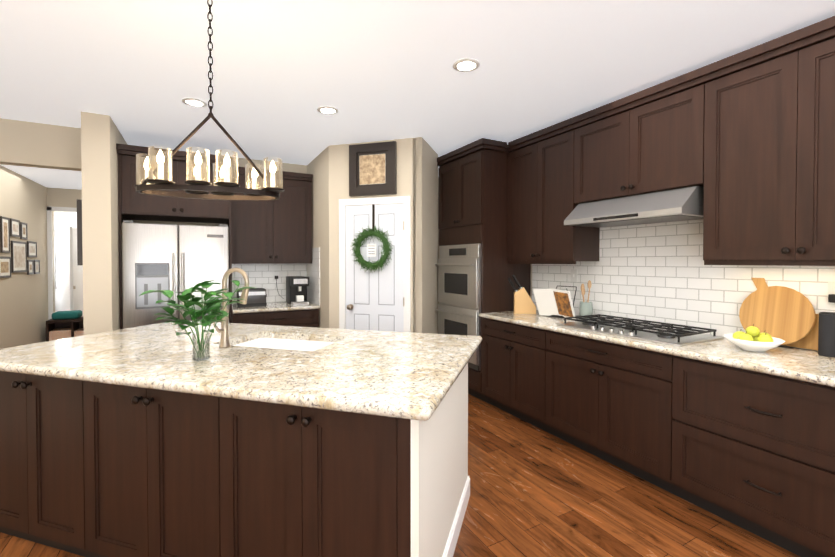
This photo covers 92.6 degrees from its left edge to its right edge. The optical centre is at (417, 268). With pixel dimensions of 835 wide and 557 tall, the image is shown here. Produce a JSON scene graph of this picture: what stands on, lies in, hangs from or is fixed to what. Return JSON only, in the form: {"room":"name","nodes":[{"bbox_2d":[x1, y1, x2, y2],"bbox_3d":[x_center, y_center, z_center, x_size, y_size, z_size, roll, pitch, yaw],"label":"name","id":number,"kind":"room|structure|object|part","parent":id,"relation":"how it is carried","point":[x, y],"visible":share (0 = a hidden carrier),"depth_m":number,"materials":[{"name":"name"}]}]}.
{"room":"kitchen","nodes":[
{"label":"kitchen","id":0,"kind":"room"},
{"bbox_2d":[0,165,76,348],"bbox_3d":[-4.462,0.031,3.335,0.100,2.690,13.600,-1,1,-29],"label":"wall","id":1,"kind":"structure","parent":0,"point":[23,305],"depth_m":6.03,"materials":[{"name":"beige paint"}]},
{"bbox_2d":[0,216,39,277],"bbox_3d":[-5.690,-0.282,5.719,0.020,0.800,1.470,-1,1,-29],"label":"gallery","id":2,"kind":"object","parent":1,"relation":"attached to","point":[17,261],"visible":1,"depth_m":5.57,"materials":[{"name":"grey"}]},
{"bbox_2d":[54,230,64,288],"bbox_3d":[-6.562,-0.163,7.324,0.017,1.050,0.520,-1,1,-29],"label":"window","id":3,"kind":"structure","parent":1,"relation":"in","point":[59,259],"depth_m":7.31,"materials":[{"name":"white glass"}]},
{"bbox_2d":[0,118,80,170],"bbox_3d":[-3.729,-1.127,3.544,1.405,0.380,0.140,-1,1,-29],"label":"wall","id":4,"kind":"structure","parent":0,"point":[33,144],"depth_m":3.63,"materials":[{"name":"beige paint"}]},
{"bbox_2d":[47,187,81,312],"bbox_3d":[-5.634,-0.031,7.170,1.500,2.690,0.100,-1,1,-29],"label":"wall","id":5,"kind":"structure","parent":0,"point":[59,197],"depth_m":6.85,"materials":[{"name":"beige paint"}]},
{"bbox_2d":[47,206,76,319],"bbox_3d":[-5.870,0.132,6.979,0.900,2.370,0.015,-1,1,-29],"label":"trim","id":6,"kind":"structure","parent":5,"relation":"attached to","point":[50,209],"depth_m":6.77,"materials":[{"name":"white paint"}]},
{"bbox_2d":[69,226,82,315],"bbox_3d":[-6.256,0.281,7.361,0.065,2.040,0.780,-1,1,-29],"label":"hall door","id":7,"kind":"structure","parent":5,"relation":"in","point":[76,286],"depth_m":7.15,"materials":[{"name":"white paint"}]},
{"bbox_2d":[81,111,127,334],"bbox_3d":[-2.995,0.022,3.887,0.195,2.690,1.090,-1,1,-29],"label":"wall","id":8,"kind":"structure","parent":0,"point":[101,136],"depth_m":3.41,"materials":[{"name":"beige paint"}]},
{"bbox_2d":[77,199,82,264],"bbox_3d":[-3.062,-0.311,3.749,0.045,0.560,0.800,-1,1,-29],"label":"picture","id":9,"kind":"object","parent":8,"relation":"attached to","point":[79,236],"visible":0.21,"depth_m":3.40,"materials":[{"name":"grey"}]},
{"bbox_2d":[131,158,306,225],"bbox_3d":[-1.476,0.000,5.275,3.800,2.690,0.100,-1,1,-29],"label":"wall","id":10,"kind":"structure","parent":0,"point":[287,167],"depth_m":4.87,"materials":[{"name":"beige paint"}]},
{"bbox_2d":[231,167,312,263],"bbox_3d":[-1.769,-0.603,4.823,0.919,1.090,0.368,-1,1,-29],"label":"upper cabinet","id":11,"kind":"object","parent":10,"relation":"attached to","point":[278,231],"visible":0.85,"depth_m":4.71,"materials":[{"name":"brown wood"}]},
{"bbox_2d":[232,247,319,305],"bbox_3d":[-1.709,0.104,4.729,0.947,0.700,0.640,-1,1,-29],"label":"backsplash","id":12,"kind":"structure","parent":10,"relation":"attached to","point":[260,275],"depth_m":4.98,"materials":[{"name":"tile"}]},
{"bbox_2d":[273,272,283,298],"bbox_3d":[-1.752,0.220,5.036,0.122,0.342,0.037,-1,1,-29],"label":"electrical outlet","id":13,"kind":"object","parent":12,"relation":"attached to","point":[276,276],"visible":0.98,"depth_m":5.02,"materials":[{"name":"white paint"}]},
{"bbox_2d":[307,145,338,328],"bbox_3d":[-1.159,0.007,4.812,0.100,2.690,1.015,-1,1,-29],"label":"wall","id":14,"kind":"structure","parent":0,"point":[324,168],"depth_m":4.39,"materials":[{"name":"beige paint"}]},
{"bbox_2d":[339,137,437,333],"bbox_3d":[-0.208,0.014,4.370,1.110,2.690,0.813,-1,1,-29],"label":"wall","id":15,"kind":"structure","parent":0,"point":[417,172],"depth_m":4.11,"materials":[{"name":"beige paint"}]},
{"bbox_2d":[349,141,396,196],"bbox_3d":[-0.469,-1.030,4.158,0.520,0.535,0.040,0,1,16],"label":"framed picture","id":16,"kind":"object","parent":15,"relation":"attached to","point":[372,169],"visible":0.98,"depth_m":4.14,"materials":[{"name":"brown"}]},
{"bbox_2d":[339,196,410,331],"bbox_3d":[-0.456,0.312,4.187,0.579,2.100,0.579,-1,1,-29],"label":"pantry door","id":17,"kind":"structure","parent":15,"relation":"in","point":[351,225],"depth_m":4.17,"materials":[{"name":"white paint"}]},
{"bbox_2d":[350,204,392,271],"bbox_3d":[-0.475,-0.309,4.110,0.473,0.714,0.133,0,1,16],"label":"wreath","id":18,"kind":"object","parent":17,"relation":"hanging from","point":[371,248],"visible":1,"depth_m":4.12,"materials":[{"name":"green plant"}]},
{"bbox_3d":[-0.457,0.287,4.183,0.460,1.710,0.001,0,1,16],"label":"pantry door panel shadow lines","id":19,"kind":"part","parent":17,"relation":"part of","materials":[{"name":"white wood"}]},
{"bbox_2d":[0,394,799,556],"bbox_3d":[-2.045,1.405,4.670,5.800,0.100,14.000,-1,1,-29],"label":"floor","id":20,"kind":"structure","parent":0,"point":[535,491],"depth_m":2.28,"materials":[{"name":"brown wood"}]},
{"bbox_2d":[46,310,83,340],"bbox_3d":[-5.790,1.021,6.750,0.650,0.600,0.400,-1,1,-29],"label":"bench","id":21,"kind":"object","parent":20,"relation":"on","point":[63,324],"visible":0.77,"depth_m":6.58,"materials":[{"name":"brown wood"}]},
{"bbox_2d":[116,143,233,328],"bbox_3d":[-2.505,0.099,4.251,1.008,2.525,0.690,-1,1,-29],"label":"cabinet","id":22,"kind":"object","parent":20,"relation":"on","point":[133,204],"visible":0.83,"depth_m":3.94,"materials":[{"name":"brown wood"}]},
{"bbox_2d":[122,220,228,328],"bbox_3d":[-2.504,0.442,4.211,0.906,1.800,0.711,-1,1,-29],"label":"refrigerator","id":23,"kind":"object","parent":20,"relation":"on","point":[174,258],"visible":0.48,"depth_m":3.89,"materials":[{"name":"grey metal"}]},
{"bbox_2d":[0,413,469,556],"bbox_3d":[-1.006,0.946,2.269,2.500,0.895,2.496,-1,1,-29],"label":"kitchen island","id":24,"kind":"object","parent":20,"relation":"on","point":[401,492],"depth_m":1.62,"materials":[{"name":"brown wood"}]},
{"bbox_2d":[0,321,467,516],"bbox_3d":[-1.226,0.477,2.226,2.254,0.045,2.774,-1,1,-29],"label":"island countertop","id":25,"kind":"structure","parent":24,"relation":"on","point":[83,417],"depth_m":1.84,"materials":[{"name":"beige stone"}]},
{"bbox_2d":[139,280,253,360],"bbox_3d":[-1.073,0.255,2.014,0.530,0.402,0.468,-1,1,-29],"label":"potted plant","id":26,"kind":"object","parent":25,"relation":"on","point":[211,309],"visible":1,"depth_m":1.96,"materials":[{"name":"green plant"}]},
{"bbox_2d":[213,267,248,347],"bbox_3d":[-1.065,0.224,2.264,0.202,0.457,0.129,-1,1,-29],"label":"faucet","id":27,"kind":"object","parent":25,"relation":"on","point":[224,341],"visible":0.96,"depth_m":2.27,"materials":[{"name":"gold metal"}]},
{"bbox_2d":[232,302,319,327],"bbox_3d":[-1.696,0.894,4.712,0.919,0.920,0.675,-1,1,-29],"label":"base cabinet","id":28,"kind":"object","parent":20,"relation":"on","point":[280,313],"visible":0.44,"depth_m":4.47,"materials":[{"name":"brown wood"}]},
{"bbox_2d":[237,288,266,307],"bbox_3d":[-1.911,0.333,4.609,0.316,0.203,0.205,-1,1,-29],"label":"toaster","id":29,"kind":"object","parent":28,"relation":"on","point":[257,297],"visible":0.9,"depth_m":4.54,"materials":[{"name":"grey metal"}]},
{"bbox_2d":[286,276,308,305],"bbox_3d":[-1.461,0.266,4.855,0.200,0.330,0.400,-1,1,-29],"label":"coffee machine","id":30,"kind":"object","parent":28,"relation":"on","point":[296,290],"visible":1,"depth_m":4.74,"materials":[{"name":"black plastic"}]},
{"bbox_2d":[435,138,530,402],"bbox_3d":[0.701,0.041,4.441,0.741,2.635,0.885,-1,1,-29],"label":"tall cabinet","id":31,"kind":"object","parent":20,"relation":"on","point":[476,270],"visible":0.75,"depth_m":4.11,"materials":[{"name":"brown wood"}]},
{"bbox_2d":[482,318,534,425],"bbox_3d":[1.141,0.930,3.735,0.655,0.880,0.907,-1,1,-29],"label":"base cabinet","id":32,"kind":"object","parent":20,"relation":"on","point":[508,351],"depth_m":3.62,"materials":[{"name":"brown wood"}]},
{"bbox_2d":[535,330,654,484],"bbox_3d":[1.544,0.942,2.992,0.655,0.880,1.059,-1,1,-29],"label":"base cabinet","id":33,"kind":"object","parent":20,"relation":"on","point":[598,398],"depth_m":2.81,"materials":[{"name":"brown wood"}]},
{"bbox_2d":[655,354,834,556],"bbox_3d":[1.993,0.955,2.166,0.655,0.880,0.959,-1,1,-29],"label":"base cabinet","id":34,"kind":"object","parent":20,"relation":"on","point":[725,429],"depth_m":2.04,"materials":[{"name":"brown wood"}]},
{"bbox_2d":[479,310,834,389],"bbox_3d":[1.989,0.496,2.133,0.685,0.040,4.517,-1,1,-29],"label":"countertop","id":35,"kind":"structure","parent":34,"relation":"on","point":[797,364],"depth_m":2.25,"materials":[{"name":"beige stone"}]},
{"bbox_2d":[508,275,535,313],"bbox_3d":[1.031,0.255,3.963,0.268,0.379,0.123,0,1,9],"label":"knife block","id":36,"kind":"object","parent":35,"relation":"on","point":[524,303],"visible":1,"depth_m":3.90,"materials":[{"name":"brown wood"}]},
{"bbox_2d":[533,286,576,318],"bbox_3d":[1.323,0.309,3.657,0.373,0.285,0.386,-1,1,-29],"label":"cookbook stand","id":37,"kind":"object","parent":35,"relation":"on","point":[556,302],"visible":1,"depth_m":3.62,"materials":[{"name":"white"}]},
{"bbox_2d":[579,280,592,318],"bbox_3d":[1.488,0.278,3.526,0.114,0.348,0.110,-1,1,-29],"label":"utensil crock","id":38,"kind":"object","parent":35,"relation":"on","point":[585,307],"visible":0.75,"depth_m":3.50,"materials":[{"name":"grey ceramic"}]},
{"bbox_2d":[556,314,723,345],"bbox_3d":[1.581,0.433,2.942,0.530,0.057,0.950,-1,1,-29],"label":"cooktop","id":39,"kind":"object","parent":35,"relation":"in","point":[659,332],"visible":1,"depth_m":2.78,"materials":[{"name":"silver metal"}]},
{"bbox_2d":[723,324,784,351],"bbox_3d":[1.939,0.396,2.305,0.276,0.152,0.276,-1,1,-29],"label":"fruit bowl","id":40,"kind":"object","parent":35,"relation":"on","point":[753,339],"visible":1,"depth_m":2.26,"materials":[{"name":"white ceramic"}]},
{"bbox_2d":[739,278,818,349],"bbox_3d":[2.210,0.223,2.404,0.142,0.490,0.430,-1,1,-29],"label":"cutting boards","id":41,"kind":"object","parent":35,"relation":"on","point":[789,316],"visible":0.6,"depth_m":2.39,"materials":[{"name":"brown wood"}]},
{"bbox_2d":[818,312,834,356],"bbox_3d":[2.265,0.335,2.174,0.155,0.278,0.095,-1,1,-29],"label":"smart speaker","id":42,"kind":"object","parent":35,"relation":"on","point":[826,337],"visible":1,"depth_m":2.14},
{"bbox_2d":[0,0,834,189],"bbox_3d":[-2.045,-1.385,4.625,5.800,0.100,14.000,-1,1,-29],"label":"ceiling","id":43,"kind":"structure","parent":0,"point":[284,70],"depth_m":2.52,"materials":[{"name":"paint"}]},
{"bbox_2d":[182,98,206,106],"bbox_3d":[-1.758,-1.304,3.143,0.174,0.011,0.174,-1,1,-29],"label":"recessed light","id":44,"kind":"object","parent":43,"relation":"in","point":[195,102],"visible":1,"depth_m":3.14,"materials":[{"name":"white paint"}]},
{"bbox_2d":[134,0,283,200],"bbox_3d":[-0.943,-0.811,1.819,0.607,0.956,0.373,-1,1,-29],"label":"chandelier","id":45,"kind":"object","parent":43,"relation":"hanging from","point":[199,184],"visible":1,"depth_m":1.78,"materials":[{"name":"glass"}]},
{"bbox_2d":[317,106,338,113],"bbox_3d":[-0.743,-1.307,3.308,0.174,0.011,0.174,-1,1,-29],"label":"recessed light","id":46,"kind":"object","parent":43,"relation":"in","point":[327,110],"visible":1,"depth_m":3.29,"materials":[{"name":"white paint"}]},
{"bbox_2d":[453,58,479,71],"bbox_3d":[0.312,-1.295,2.549,0.174,0.011,0.174,-1,1,-29],"label":"recessed light","id":47,"kind":"object","parent":43,"relation":"in","point":[466,64],"visible":1,"depth_m":2.54,"materials":[{"name":"white paint"}]},
{"bbox_2d":[438,229,531,303],"bbox_3d":[1.939,0.035,3.073,0.100,2.690,7.230,-1,1,-29],"label":"wall","id":48,"kind":"structure","parent":0,"point":[530,273],"depth_m":4.30,"materials":[{"name":"beige paint"}]},
{"bbox_2d":[507,120,599,263],"bbox_3d":[1.281,-0.641,3.786,0.335,1.149,0.907,-1,1,-29],"label":"upper cabinet","id":49,"kind":"object","parent":48,"relation":"attached to","point":[543,171],"depth_m":3.64,"materials":[{"name":"brown wood"}]},
{"bbox_2d":[579,72,706,203],"bbox_3d":[1.701,-0.871,3.009,0.335,0.665,0.990,-1,1,-29],"label":"upper cabinet","id":50,"kind":"object","parent":48,"relation":"attached to","point":[656,142],"depth_m":2.82,"materials":[{"name":"brown wood"}]},
{"bbox_2d":[564,186,703,227],"bbox_3d":[1.630,-0.439,2.977,0.498,0.189,0.910,-1,1,-29],"label":"range hood","id":51,"kind":"object","parent":50,"relation":"attached to","point":[682,204],"visible":0.87,"depth_m":2.78,"materials":[{"name":"silver metal"}]},
{"bbox_2d":[532,219,834,350],"bbox_3d":[2.398,-0.054,2.109,0.012,1.100,4.900,-1,1,-29],"label":"backsplash","id":52,"kind":"structure","parent":48,"relation":"attached to","point":[659,272],"depth_m":3.01,"materials":[{"name":"tile"}]},
{"bbox_2d":[571,269,576,281],"bbox_3d":[1.480,0.069,3.775,0.011,0.120,0.070,-1,1,-29],"label":"switch plate","id":53,"kind":"object","parent":52,"relation":"attached to","point":[573,275],"visible":1,"depth_m":3.77,"materials":[{"name":"white plastic"}]},
{"bbox_2d":[828,281,834,304],"bbox_3d":[2.314,0.139,2.203,0.047,0.130,0.080,-1,1,-29],"label":"outlet","id":54,"kind":"object","parent":52,"relation":"attached to","point":[831,292],"visible":1,"depth_m":2.23,"materials":[{"name":"white plastic"}]},
{"bbox_2d":[703,24,834,263],"bbox_3d":[2.150,-0.615,2.187,0.335,1.149,1.028,-1,1,-29],"label":"upper cabinet","id":55,"kind":"object","parent":48,"relation":"attached to","point":[745,139],"depth_m":2.20,"materials":[{"name":"brown wood"}]}
]}

